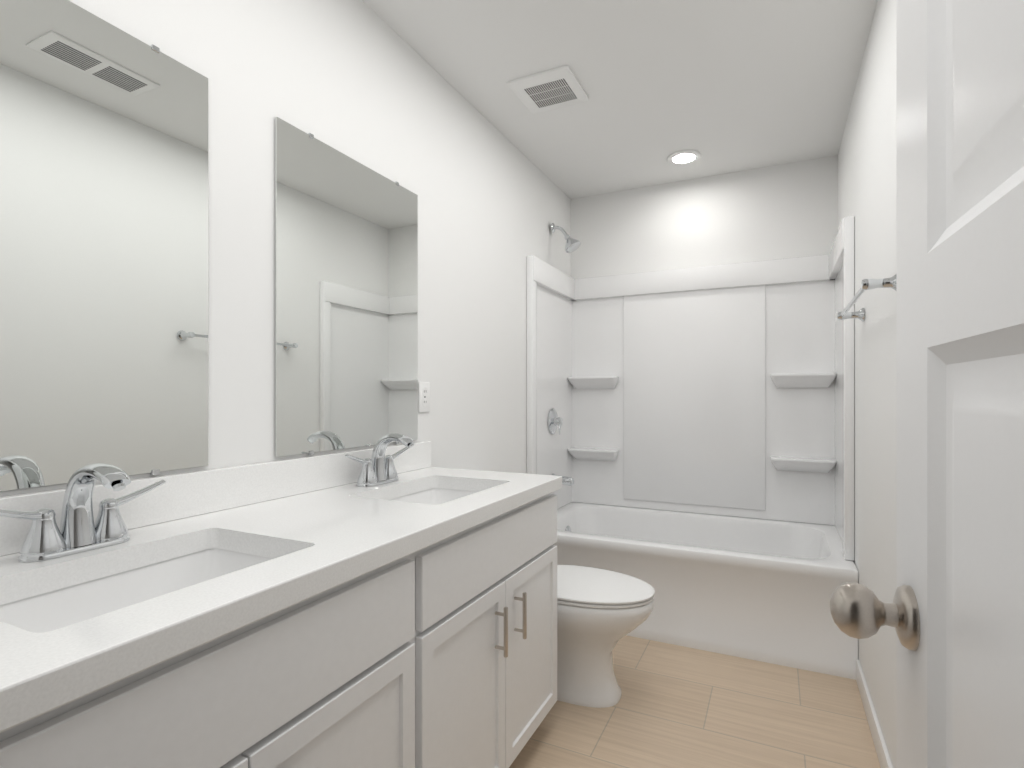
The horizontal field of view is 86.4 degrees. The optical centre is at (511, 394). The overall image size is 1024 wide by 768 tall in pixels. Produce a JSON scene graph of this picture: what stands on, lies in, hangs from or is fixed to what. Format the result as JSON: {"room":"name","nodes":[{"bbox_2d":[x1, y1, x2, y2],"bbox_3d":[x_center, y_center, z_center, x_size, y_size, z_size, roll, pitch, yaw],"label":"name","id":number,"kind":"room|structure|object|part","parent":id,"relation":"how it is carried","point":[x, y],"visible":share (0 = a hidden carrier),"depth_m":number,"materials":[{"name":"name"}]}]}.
{"room":"bathroom","nodes":[
{"label":"bathroom","id":0,"kind":"room"},
{"bbox_2d":[0,0,570,496],"bbox_3d":[-0.693,-0.076,1.491,0.100,2.440,4.960,0,0,26],"label":"wall","id":1,"kind":"structure","parent":0,"point":[362,82],"depth_m":1.81,"materials":[{"name":"paint"}]},
{"bbox_2d":[0,0,207,490],"bbox_3d":[-0.864,-0.293,1.008,0.008,0.933,0.645,0,0,26],"label":"mirror","id":2,"kind":"object","parent":1,"relation":"attached to","point":[103,241],"visible":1,"depth_m":1.08,"materials":[{"name":"clear glass"}]},
{"bbox_2d":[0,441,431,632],"bbox_3d":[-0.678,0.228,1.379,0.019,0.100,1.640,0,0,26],"label":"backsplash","id":3,"kind":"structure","parent":1,"relation":"attached to","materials":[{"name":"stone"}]},
{"bbox_2d":[275,116,417,456],"bbox_3d":[-0.497,-0.293,1.765,0.008,0.933,0.645,0,0,26],"label":"mirror","id":4,"kind":"object","parent":1,"relation":"attached to","point":[346,301],"visible":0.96,"depth_m":1.69,"materials":[{"name":"clear glass"}]},
{"bbox_2d":[418,382,429,411],"bbox_3d":[-0.337,0.008,2.101,0.007,0.116,0.072,0,0,26],"label":"outlet","id":5,"kind":"object","parent":1,"relation":"attached to","point":[423,396],"visible":1,"depth_m":2.09,"materials":[{"name":"white plastic"}]},
{"bbox_2d":[362,0,877,198],"bbox_3d":[0.038,-1.346,1.137,1.724,0.100,4.960,0,0,26],"label":"ceiling","id":6,"kind":"structure","parent":0,"point":[725,86],"depth_m":2.20,"materials":[{"name":"paint"}]},
{"bbox_2d":[507,65,588,113],"bbox_3d":[0.157,-1.288,2.317,0.270,0.016,0.270,0,0,26],"label":"ceiling vent","id":7,"kind":"object","parent":6,"relation":"in","point":[553,88],"visible":1,"depth_m":2.29,"materials":[{"name":"white plastic"}]},
{"bbox_2d":[667,150,700,164],"bbox_3d":[0.936,-1.291,2.969,0.180,0.009,0.180,0,0,26],"label":"recessed light","id":8,"kind":"object","parent":6,"relation":"in","point":[682,157],"visible":1,"depth_m":2.96,"materials":[{"name":"white glass"}]},
{"bbox_2d":[509,635,880,767],"bbox_3d":[0.038,1.194,1.137,1.724,0.100,4.960,0,0,26],"label":"floor","id":9,"kind":"structure","parent":0,"point":[676,706],"depth_m":1.92,"materials":[{"name":"tile"}]},
{"bbox_2d":[0,433,561,767],"bbox_3d":[-0.425,0.632,1.256,0.582,1.024,1.640,0,0,26],"label":"bathroom vanity","id":10,"kind":"object","parent":9,"relation":"on","point":[381,604],"visible":1,"depth_m":1.01,"materials":[{"name":"paint"}]},
{"bbox_2d":[0,463,165,562],"bbox_3d":[-0.738,0.199,0.963,0.168,0.158,0.304,0,0,26],"label":"faucet","id":11,"kind":"object","parent":10,"relation":"on","point":[79,539],"depth_m":0.96,"materials":[{"name":"silver metal"}]},
{"bbox_2d":[344,433,414,486],"bbox_3d":[-0.377,0.199,1.707,0.168,0.158,0.304,0,0,26],"label":"faucet","id":12,"kind":"object","parent":10,"relation":"on","point":[380,470],"depth_m":1.71,"materials":[{"name":"silver metal"}]},
{"bbox_2d":[557,565,654,707],"bbox_3d":[0.156,0.774,2.169,0.808,0.739,0.460,0,0,26],"label":"toilet","id":13,"kind":"object","parent":9,"relation":"on","point":[601,613],"visible":0.29,"depth_m":2.01,"materials":[{"name":"ceramic"}]},
{"bbox_3d":[0.271,0.733,2.113,0.553,0.034,0.376,0,0,26],"label":"seat and lid","id":14,"kind":"part","parent":13,"relation":"part of","materials":[{"name":"white plastic"}]},
{"bbox_2d":[527,216,858,679],"bbox_3d":[0.890,0.056,2.897,1.522,2.175,0.847,0,0,26],"label":"tub shower surround","id":15,"kind":"object","parent":9,"relation":"on","point":[720,392],"visible":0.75,"depth_m":3.09,"materials":[{"name":"plastic"}]},
{"bbox_2d":[571,155,837,525],"bbox_3d":[1.097,-0.076,3.324,1.524,2.440,0.100,0,0,26],"label":"wall","id":16,"kind":"structure","parent":0,"point":[785,211],"depth_m":3.23,"materials":[{"name":"paint"}]},
{"bbox_2d":[838,0,896,767],"bbox_3d":[0.768,-0.076,0.783,0.100,2.440,4.960,0,0,26],"label":"wall","id":17,"kind":"structure","parent":0,"point":[867,176],"depth_m":1.79,"materials":[{"name":"paint"}]},
{"bbox_2d":[837,273,896,321],"bbox_3d":[1.145,-0.303,1.779,0.088,0.052,0.712,0,0,26],"label":"towel rail","id":18,"kind":"object","parent":17,"relation":"attached to","point":[870,284],"visible":0.85,"depth_m":1.50,"materials":[{"name":"silver metal"}]},
{"bbox_2d":[856,659,892,767],"bbox_3d":[0.816,1.101,1.010,0.012,0.085,2.610,0,0,26],"label":"baseboard","id":19,"kind":"structure","parent":17,"relation":"attached to","point":[884,759],"depth_m":1.77,"materials":[{"name":"paint"}]},
{"bbox_3d":[-0.455,-0.076,0.120,1.524,2.440,0.100,0,0,26],"label":"wall","id":20,"kind":"structure","parent":0,"visible":0},
{"bbox_2d":[830,0,1023,767],"bbox_3d":[0.303,0.120,0.285,0.186,2.023,0.774,0,0,26],"label":"door","id":21,"kind":"structure","parent":20,"relation":"in","point":[953,613],"depth_m":0.47,"materials":[{"name":"paint"}]}
]}

